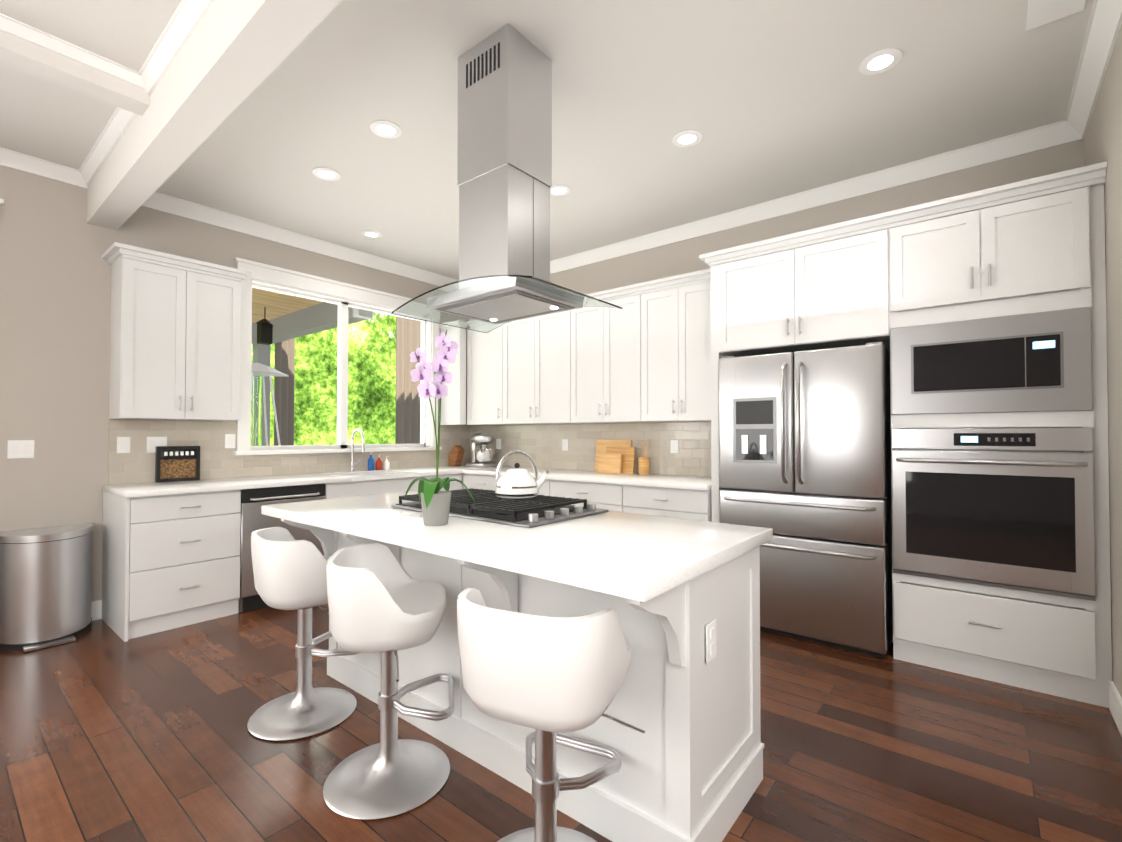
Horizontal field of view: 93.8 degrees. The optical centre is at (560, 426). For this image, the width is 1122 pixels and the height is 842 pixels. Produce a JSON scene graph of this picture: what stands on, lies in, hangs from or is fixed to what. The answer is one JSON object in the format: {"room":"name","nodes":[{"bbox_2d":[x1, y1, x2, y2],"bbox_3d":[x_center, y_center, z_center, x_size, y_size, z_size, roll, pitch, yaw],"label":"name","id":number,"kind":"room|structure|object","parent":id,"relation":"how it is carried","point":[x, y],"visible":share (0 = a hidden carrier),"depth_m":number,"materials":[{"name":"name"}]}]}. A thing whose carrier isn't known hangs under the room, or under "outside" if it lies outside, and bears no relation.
{"room":"kitchen","nodes":[
{"label":"kitchen","id":0,"kind":"room"},
{"bbox_2d":[0,165,469,600],"bbox_3d":[-3.465,-0.195,3.410,0.200,3.020,7.720,-1,-1,39],"label":"wall","id":1,"kind":"structure","parent":0,"point":[55,287],"depth_m":3.48,"materials":[{"name":"beige paint"}]},
{"bbox_2d":[7,440,34,458],"bbox_3d":[-3.406,0.143,3.311,0.009,0.115,0.120,-1,-1,39],"label":"switch plate","id":2,"kind":"object","parent":1,"relation":"attached to","point":[17,449],"visible":1,"depth_m":3.31,"materials":[{"name":"white plastic"}]},
{"bbox_2d":[0,147,88,188],"bbox_3d":[-4.434,-1.684,2.029,0.070,0.085,3.920,-1,-1,39],"label":"crown molding","id":3,"kind":"structure","parent":1,"relation":"attached to","point":[8,158],"depth_m":3.36,"materials":[{"name":"white"}]},
{"bbox_2d":[91,599,101,620],"bbox_3d":[-3.313,1.250,3.404,0.014,0.130,0.538,-1,-1,39],"label":"baseboard","id":4,"kind":"structure","parent":1,"relation":"attached to","point":[96,606],"depth_m":3.58,"materials":[{"name":"white wood"}]},
{"bbox_2d":[76,108,135,183],"bbox_3d":[-2.698,-1.675,3.107,1.260,0.070,0.055,-1,-1,39],"label":"crown molding","id":5,"kind":"structure","parent":1,"relation":"attached to","point":[120,120],"depth_m":3.11,"materials":[{"name":"white"}]},
{"bbox_2d":[108,419,467,484],"bbox_3d":[-2.105,0.196,4.908,0.008,0.454,3.270,-1,-1,39],"label":"tile backsplash","id":6,"kind":"structure","parent":1,"relation":"attached to","point":[217,461],"depth_m":4.18,"materials":[{"name":"beige tile"}]},
{"bbox_2d":[117,437,130,452],"bbox_3d":[-3.081,0.129,3.698,0.009,0.115,0.075,-1,-1,39],"label":"switch plate","id":7,"kind":"object","parent":6,"relation":"attached to","point":[123,444],"visible":1,"depth_m":3.69,"materials":[{"name":"white plastic"}]},
{"bbox_2d":[147,437,166,452],"bbox_3d":[-2.961,0.132,3.845,0.009,0.115,0.120,-1,-1,39],"label":"switch plate","id":8,"kind":"object","parent":6,"relation":"attached to","point":[153,443],"visible":0.77,"depth_m":3.83,"materials":[{"name":"white plastic"}]},
{"bbox_2d":[225,434,235,447],"bbox_3d":[-2.658,0.117,4.218,0.009,0.115,0.075,-1,-1,39],"label":"electrical outlet plate","id":9,"kind":"object","parent":6,"relation":"attached to","point":[230,440],"visible":1,"depth_m":4.21,"materials":[{"name":"white plastic"}]},
{"bbox_2d":[141,192,458,285],"bbox_3d":[-2.095,-1.632,4.889,0.085,0.100,3.150,-1,-1,39],"label":"crown molding","id":10,"kind":"structure","parent":1,"relation":"attached to","point":[158,201],"depth_m":4.52,"materials":[{"name":"white wood"}]},
{"bbox_2d":[234,257,441,455],"bbox_3d":[-2.040,-0.554,5.085,0.200,1.600,2.070,-1,-1,39],"label":"window","id":11,"kind":"structure","parent":1,"relation":"in","point":[343,296],"depth_m":4.93,"materials":[{"name":"white wood"}]},
{"bbox_2d":[101,242,508,641],"bbox_3d":[-1.862,0.081,4.673,0.680,2.506,3.310,-1,-1,39],"label":"kitchen cabinets","id":12,"kind":"object","parent":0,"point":[170,555],"depth_m":3.59,"materials":[{"name":"white wood"}]},
{"bbox_2d":[155,446,199,481],"bbox_3d":[-2.861,0.276,3.923,0.035,0.261,0.270,-1,-1,39],"label":"sign frame","id":13,"kind":"object","parent":12,"relation":"on","point":[177,463],"visible":1,"depth_m":3.91,"materials":[{"name":"black plastic"}]},
{"bbox_2d":[349,428,364,471],"bbox_3d":[-1.885,0.219,4.928,0.234,0.406,0.120,-1,-1,39],"label":"faucet","id":14,"kind":"object","parent":12,"relation":"on","point":[352,464],"visible":1,"depth_m":4.95,"materials":[{"name":"silver metal"}]},
{"bbox_2d":[368,451,376,470],"bbox_3d":[-1.848,0.333,5.102,0.059,0.185,0.059,0,-1,6],"label":"soap bottle","id":15,"kind":"object","parent":12,"relation":"on","point":[370,461],"depth_m":5.08,"materials":[{"name":"blue plastic"}]},
{"bbox_2d":[377,454,383,469],"bbox_3d":[-1.795,0.349,5.175,0.059,0.155,0.059,0,-1,6],"label":"soap bottle","id":16,"kind":"object","parent":12,"relation":"on","point":[379,463],"depth_m":5.15,"materials":[{"name":"red plastic"}]},
{"bbox_2d":[384,456,389,469],"bbox_3d":[-1.740,0.360,5.234,0.059,0.135,0.059,0,-1,6],"label":"soap bottle","id":17,"kind":"object","parent":12,"relation":"on","point":[386,464],"depth_m":5.21,"materials":[{"name":"white plastic"}]},
{"bbox_2d":[448,445,464,465],"bbox_3d":[-1.156,0.321,5.816,0.170,0.230,0.090,-1,-1,39],"label":"knife block","id":18,"kind":"object","parent":12,"relation":"on","point":[456,454],"visible":1,"depth_m":5.78,"materials":[{"name":"brown wood"}]},
{"bbox_2d":[466,433,496,466],"bbox_3d":[-0.866,0.251,5.723,0.322,0.366,0.216,-1,-1,39],"label":"stand mixer","id":19,"kind":"object","parent":12,"relation":"on","point":[482,457],"visible":1,"depth_m":5.65,"materials":[{"name":"silver metal"}]},
{"bbox_2d":[252,288,372,445],"bbox_3d":[-4.235,-0.095,4.719,2.650,2.860,3.980,-1,-1,39],"label":"porch","id":20,"kind":"structure","parent":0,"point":[278,317],"depth_m":6.01,"materials":[{"name":"brown wood"}]},
{"bbox_2d":[395,316,420,443],"bbox_3d":[-2.002,-0.077,7.183,0.100,2.900,0.580,-1,-1,39],"label":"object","id":21,"kind":"object","parent":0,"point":[408,336],"depth_m":7.09,"materials":[{"name":"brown wood"}]},
{"bbox_2d":[0,0,1093,279],"bbox_3d":[-0.151,-1.807,0.734,8.750,0.120,7.720,-1,-1,39],"label":"ceiling","id":22,"kind":"structure","parent":0,"point":[768,100],"depth_m":2.79,"materials":[{"name":"white paint"}]},
{"bbox_2d":[0,13,135,83],"bbox_3d":[-3.293,-1.717,1.048,0.040,0.050,3.840,-1,-1,39],"label":"crown molding","id":23,"kind":"structure","parent":22,"relation":"attached to","point":[9,25],"depth_m":2.35,"materials":[{"name":"white"}]},
{"bbox_2d":[0,30,149,115],"bbox_3d":[-3.337,-1.681,1.135,0.140,0.120,3.920,-1,-1,39],"label":"cross beam","id":24,"kind":"structure","parent":22,"relation":"attached to","point":[36,60],"depth_m":2.41,"materials":[{"name":"white paint"}]},
{"bbox_2d":[132,0,214,94],"bbox_3d":[0.585,-1.716,0.432,6.830,0.070,0.055,-1,-1,39],"label":"crown molding","id":25,"kind":"structure","parent":22,"relation":"attached to","point":[188,15],"depth_m":2.30,"materials":[{"name":"white"}]},
{"bbox_2d":[87,0,341,229],"bbox_3d":[0.064,-1.583,0.994,8.350,0.320,0.160,-1,-1,39],"label":"beam","id":26,"kind":"structure","parent":22,"relation":"attached to","point":[232,55],"depth_m":2.27,"materials":[{"name":"white paint"}]},
{"bbox_2d":[312,167,340,180],"bbox_3d":[-1.577,-1.698,3.533,0.176,0.009,0.176,-1,-1,39],"label":"recessed light","id":27,"kind":"object","parent":22,"relation":"in","point":[323,173],"visible":1,"depth_m":3.53,"materials":[{"name":"white"}]},
{"bbox_2d":[361,230,381,237],"bbox_3d":[-1.657,-1.682,4.591,0.176,0.009,0.176,-1,-1,39],"label":"recessed light","id":28,"kind":"object","parent":22,"relation":"in","point":[370,233],"visible":1,"depth_m":4.58,"materials":[{"name":"white"}]},
{"bbox_2d":[370,120,401,137],"bbox_3d":[-1.006,-1.706,3.016,0.176,0.009,0.176,-1,-1,39],"label":"recessed light","id":29,"kind":"object","parent":22,"relation":"in","point":[384,129],"visible":1,"depth_m":3.01,"materials":[{"name":"white"}]},
{"bbox_2d":[391,23,621,332],"bbox_3d":[-0.262,-1.127,2.447,0.900,1.185,0.610,-1,-1,39],"label":"range hood","id":30,"kind":"object","parent":22,"relation":"hanging from","point":[504,167],"visible":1,"depth_m":2.33,"materials":[{"name":"silver metal"}]},
{"bbox_2d":[550,185,570,195],"bbox_3d":[-0.017,-1.694,3.771,0.176,0.009,0.176,-1,-1,39],"label":"recessed light","id":31,"kind":"object","parent":22,"relation":"in","point":[559,190],"visible":0.9,"depth_m":3.77,"materials":[{"name":"white"}]},
{"bbox_2d":[672,130,701,146],"bbox_3d":[0.747,-1.704,3.110,0.176,0.009,0.176,-1,-1,39],"label":"recessed light","id":32,"kind":"object","parent":22,"relation":"in","point":[687,138],"visible":1,"depth_m":3.10,"materials":[{"name":"white"}]},
{"bbox_2d":[859,48,901,74],"bbox_3d":[1.502,-1.714,2.469,0.176,0.009,0.176,-1,-1,39],"label":"recessed light","id":33,"kind":"object","parent":22,"relation":"in","point":[880,61],"visible":1,"depth_m":2.46,"materials":[{"name":"white"}]},
{"bbox_2d":[1026,0,1085,30],"bbox_3d":[2.013,-1.719,2.130,0.180,0.012,0.220,-1,-1,39],"label":"ceiling vent","id":34,"kind":"object","parent":22,"relation":"in","point":[1041,12],"visible":1,"depth_m":2.16,"materials":[{"name":"white plastic"}]},
{"bbox_2d":[0,604,1121,841],"bbox_3d":[-0.151,1.323,0.685,8.750,0.100,7.720,-1,-1,39],"label":"floor","id":35,"kind":"structure","parent":0,"point":[108,732],"depth_m":2.06,"materials":[{"name":"brown wood"}]},
{"bbox_2d":[0,523,92,651],"bbox_3d":[-3.178,0.980,3.241,0.385,0.665,0.480,-1,-1,39],"label":"trash can","id":36,"kind":"object","parent":35,"relation":"on","point":[45,585],"visible":1,"depth_m":3.13,"materials":[{"name":"silver metal"}]},
{"bbox_2d":[239,484,325,612],"bbox_3d":[-2.278,0.887,4.109,0.668,0.868,0.604,-1,-1,39],"label":"dishwasher","id":37,"kind":"object","parent":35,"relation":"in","point":[253,501],"visible":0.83,"depth_m":3.79,"materials":[{"name":"silver metal"}]},
{"bbox_2d":[247,527,360,740],"bbox_3d":[-1.139,0.888,2.382,0.507,0.822,0.471,-1,-1,39],"label":"stool","id":38,"kind":"object","parent":35,"relation":"on","point":[289,571],"visible":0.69,"depth_m":2.25,"materials":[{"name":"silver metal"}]},
{"bbox_2d":[323,542,454,819],"bbox_3d":[-0.629,0.881,1.949,0.492,0.822,0.500,-1,-1,39],"label":"stool","id":39,"kind":"object","parent":35,"relation":"on","point":[384,603],"visible":1,"depth_m":1.85,"materials":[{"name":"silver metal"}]},
{"bbox_2d":[463,472,498,490],"bbox_3d":[-0.532,0.906,5.299,0.641,0.876,0.640,-1,-1,39],"label":"base cabinet","id":40,"kind":"object","parent":35,"relation":"on","point":[476,482],"depth_m":5.09,"materials":[{"name":"white wood"}]},
{"bbox_2d":[499,476,542,494],"bbox_3d":[-0.113,0.900,4.958,0.680,0.876,0.640,-1,-1,39],"label":"base cabinet","id":41,"kind":"object","parent":35,"relation":"on","point":[540,489],"depth_m":4.60,"materials":[{"name":"white wood"}]},
{"bbox_2d":[280,518,763,841],"bbox_3d":[-0.308,0.860,2.270,2.062,0.874,0.888,-1,-1,39],"label":"kitchen island","id":42,"kind":"object","parent":35,"relation":"on","point":[680,596],"depth_m":1.69,"materials":[{"name":"white painted wood"},{"name":"white quartz"}]},
{"bbox_2d":[261,490,772,605],"bbox_3d":[-0.340,0.400,2.241,2.130,0.043,0.930,-1,-1,39],"label":"island countertop","id":43,"kind":"structure","parent":42,"relation":"on","point":[641,558],"depth_m":1.72,"materials":[{"name":"white stone"}]},
{"bbox_2d":[404,330,474,525],"bbox_3d":[-0.494,0.001,2.036,0.252,0.748,0.249,-1,-1,39],"label":"orchid","id":44,"kind":"object","parent":43,"relation":"on","point":[435,502],"visible":1,"depth_m":1.99,"materials":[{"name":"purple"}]},
{"bbox_2d":[391,488,608,527],"bbox_3d":[-0.296,0.354,2.406,0.890,0.052,0.520,-1,-1,39],"label":"cooktop","id":45,"kind":"object","parent":43,"relation":"in","point":[492,507],"visible":0.79,"depth_m":2.21,"materials":[{"name":"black metal"}]},
{"bbox_2d":[495,450,548,498],"bbox_3d":[-0.203,0.220,2.482,0.210,0.218,0.222,-1,-1,39],"label":"kettle","id":46,"kind":"object","parent":45,"relation":"on","point":[516,482],"visible":1,"depth_m":2.42,"materials":[{"name":"white metal"}]},
{"bbox_2d":[457,588,644,841],"bbox_3d":[-0.026,0.874,1.474,0.487,0.822,0.476,-1,-1,39],"label":"stool","id":47,"kind":"object","parent":35,"relation":"on","point":[546,678],"visible":1,"depth_m":1.30,"materials":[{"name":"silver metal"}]},
{"bbox_2d":[543,480,614,510],"bbox_3d":[0.391,0.894,4.547,0.860,0.876,0.640,-1,-1,39],"label":"base cabinet","id":48,"kind":"object","parent":35,"relation":"on","point":[603,495],"depth_m":4.30,"materials":[{"name":"white wood"}]},
{"bbox_2d":[615,484,711,521],"bbox_3d":[0.925,0.887,4.111,0.760,0.876,0.640,-1,-1,39],"label":"base cabinet","id":49,"kind":"object","parent":35,"relation":"on","point":[682,503],"depth_m":3.83,"materials":[{"name":"white wood"}]},
{"bbox_2d":[463,468,710,491],"bbox_3d":[0.222,0.438,4.675,2.563,0.038,0.666,-1,-1,39],"label":"countertop","id":50,"kind":"structure","parent":49,"relation":"on","point":[697,484],"depth_m":4.26,"materials":[{"name":"white stone"}]},
{"bbox_2d":[595,440,635,473],"bbox_3d":[0.479,0.270,4.800,0.450,0.300,0.142,-1,-1,39],"label":"cutting boards","id":51,"kind":"object","parent":50,"relation":"on","point":[615,456],"visible":1,"depth_m":4.75,"materials":[{"name":"brown wood"}]},
{"bbox_2d":[639,439,649,474],"bbox_3d":[0.724,0.262,4.569,0.098,0.310,0.097,-1,-1,39],"label":"utensil crock","id":52,"kind":"object","parent":50,"relation":"on","point":[644,465],"visible":1,"depth_m":4.53,"materials":[{"name":"brown wood"}]},
{"bbox_2d":[719,342,892,657],"bbox_3d":[1.625,0.421,3.461,0.955,1.790,0.756,-1,-1,39],"label":"refrigerator","id":53,"kind":"object","parent":35,"relation":"on","point":[805,456],"visible":0.77,"depth_m":3.14,"materials":[{"name":"silver metal"}]},
{"bbox_2d":[470,139,1084,476],"bbox_3d":[2.302,-0.193,3.561,8.550,3.020,0.200,-1,-1,39],"label":"wall","id":54,"kind":"structure","parent":0,"point":[671,260],"depth_m":3.84,"materials":[{"name":"beige paint"}]},
{"bbox_2d":[467,329,514,424],"bbox_3d":[-0.692,-0.562,5.662,0.637,1.078,0.330,-1,-1,39],"label":"upper cabinet","id":55,"kind":"object","parent":54,"relation":"attached to","point":[480,345],"depth_m":5.60,"materials":[{"name":"white wood"}]},
{"bbox_2d":[495,312,562,423],"bbox_3d":[-0.150,-0.569,5.221,1.000,1.078,0.330,-1,-1,39],"label":"upper cabinet","id":56,"kind":"object","parent":54,"relation":"attached to","point":[528,351],"depth_m":5.14,"materials":[{"name":"white wood"}]},
{"bbox_2d":[468,422,710,476],"bbox_3d":[0.182,0.200,5.149,3.210,0.454,0.008,-1,-1,39],"label":"tile backsplash","id":57,"kind":"structure","parent":54,"relation":"attached to","point":[540,445],"depth_m":5.03,"materials":[{"name":"beige tile"}]},
{"bbox_2d":[496,439,500,448],"bbox_3d":[-0.696,0.193,5.853,0.075,0.115,0.009,-1,-1,39],"label":"electrical outlet plate","id":58,"kind":"object","parent":57,"relation":"attached to","point":[498,443],"visible":1,"depth_m":5.85,"materials":[{"name":"white plastic"}]},
{"bbox_2d":[562,439,567,450],"bbox_3d":[0.041,0.183,5.253,0.075,0.115,0.009,-1,-1,39],"label":"electrical outlet plate","id":59,"kind":"object","parent":57,"relation":"attached to","point":[564,444],"visible":1,"depth_m":5.25,"materials":[{"name":"white plastic"}]},
{"bbox_2d":[670,440,678,452],"bbox_3d":[0.971,0.172,4.495,0.075,0.115,0.009,-1,-1,39],"label":"electrical outlet plate","id":60,"kind":"object","parent":57,"relation":"attached to","point":[674,446],"visible":1,"depth_m":4.49,"materials":[{"name":"white plastic"}]},
{"bbox_2d":[563,292,630,423],"bbox_3d":[0.478,-0.577,4.709,0.860,1.078,0.330,-1,-1,39],"label":"upper cabinet","id":61,"kind":"object","parent":54,"relation":"attached to","point":[596,340],"depth_m":4.62,"materials":[{"name":"white wood"}]},
{"bbox_2d":[631,276,710,422],"bbox_3d":[1.005,-0.583,4.280,0.740,1.078,0.330,-1,-1,39],"label":"upper cabinet","id":62,"kind":"object","parent":54,"relation":"attached to","point":[643,354],"depth_m":4.17,"materials":[{"name":"white wood"}]},
{"bbox_2d":[715,221,914,356],"bbox_3d":[1.692,-0.821,3.512,1.070,0.626,0.658,-1,-1,39],"label":"upper cabinet","id":63,"kind":"object","parent":54,"relation":"attached to","point":[827,291],"depth_m":3.24,"materials":[{"name":"white wood"}]},
{"bbox_2d":[550,121,1084,273],"bbox_3d":[0.901,-1.638,4.540,5.170,0.100,0.085,-1,-1,39],"label":"crown molding","id":64,"kind":"structure","parent":54,"relation":"attached to","point":[1046,136],"depth_m":3.67,"materials":[{"name":"white wood"}]},
{"bbox_2d":[887,177,1094,325],"bbox_3d":[2.367,-0.890,2.955,0.794,0.505,0.646,-1,-1,39],"label":"upper cabinet","id":65,"kind":"object","parent":54,"relation":"attached to","point":[1035,245],"depth_m":2.67,"materials":[{"name":"white wood"}]},
{"bbox_2d":[891,307,1092,414],"bbox_3d":[2.312,-0.311,2.880,0.798,0.485,0.506,-1,-1,39],"label":"built-in microwave","id":66,"kind":"object","parent":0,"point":[1036,362],"visible":1,"depth_m":2.65,"materials":[{"name":"silver metal"}]},
{"bbox_2d":[891,427,1095,600],"bbox_3d":[2.325,0.412,2.884,0.798,0.802,0.667,-1,-1,39],"label":"built-in oven","id":67,"kind":"object","parent":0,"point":[1010,508],"visible":1,"depth_m":2.64,"materials":[{"name":"silver metal"}]},
{"bbox_2d":[1084,24,1121,697],"bbox_3d":[2.491,-0.213,2.266,0.140,3.020,1.570,-1,-1,39],"label":"wall","id":68,"kind":"structure","parent":0,"point":[1103,140],"depth_m":2.32,"materials":[{"name":"beige paint"}]},
{"bbox_2d":[1060,0,1121,143],"bbox_3d":[2.376,-1.672,2.324,0.085,0.100,1.480,-1,-1,39],"label":"crown molding","id":69,"kind":"structure","parent":68,"relation":"attached to","point":[1104,26],"depth_m":2.43,"materials":[{"name":"white"}]},
{"bbox_2d":[1109,681,1121,736],"bbox_3d":[2.232,1.229,2.048,0.014,0.130,0.940,-1,-1,39],"label":"baseboard","id":70,"kind":"structure","parent":68,"relation":"attached to","point":[1115,703],"depth_m":2.29,"materials":[{"name":"white wood"}]},
{"label":"outside","id":71,"kind":"structure","parent":0,"visible":0},
{"bbox_3d":[-3.469,1.415,6.665,3.950,0.100,8.000,-1,-1,39],"label":"floor","id":72,"kind":"structure","parent":71,"visible":0},
{"bbox_2d":[251,363,288,445],"bbox_3d":[-3.690,0.291,6.372,0.740,2.140,0.740,-1,-1,39],"label":"patio heater","id":73,"kind":"object","parent":72,"relation":"on","point":[259,371],"visible":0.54,"depth_m":6.35,"materials":[{"name":"silver metal"}]},
{"bbox_2d":[274,338,294,445],"bbox_3d":[-3.720,0.071,7.051,0.100,2.600,0.250,-1,-1,39],"label":"curtain","id":74,"kind":"object","parent":72,"relation":"on","point":[284,350],"depth_m":7.06,"materials":[{"name":"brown fabric"}]},
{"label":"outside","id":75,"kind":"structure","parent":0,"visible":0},
{"bbox_2d":[251,312,395,445],"bbox_3d":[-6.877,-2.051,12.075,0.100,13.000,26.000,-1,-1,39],"label":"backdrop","id":76,"kind":"structure","parent":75,"point":[372,379],"depth_m":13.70,"materials":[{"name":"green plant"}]}
]}

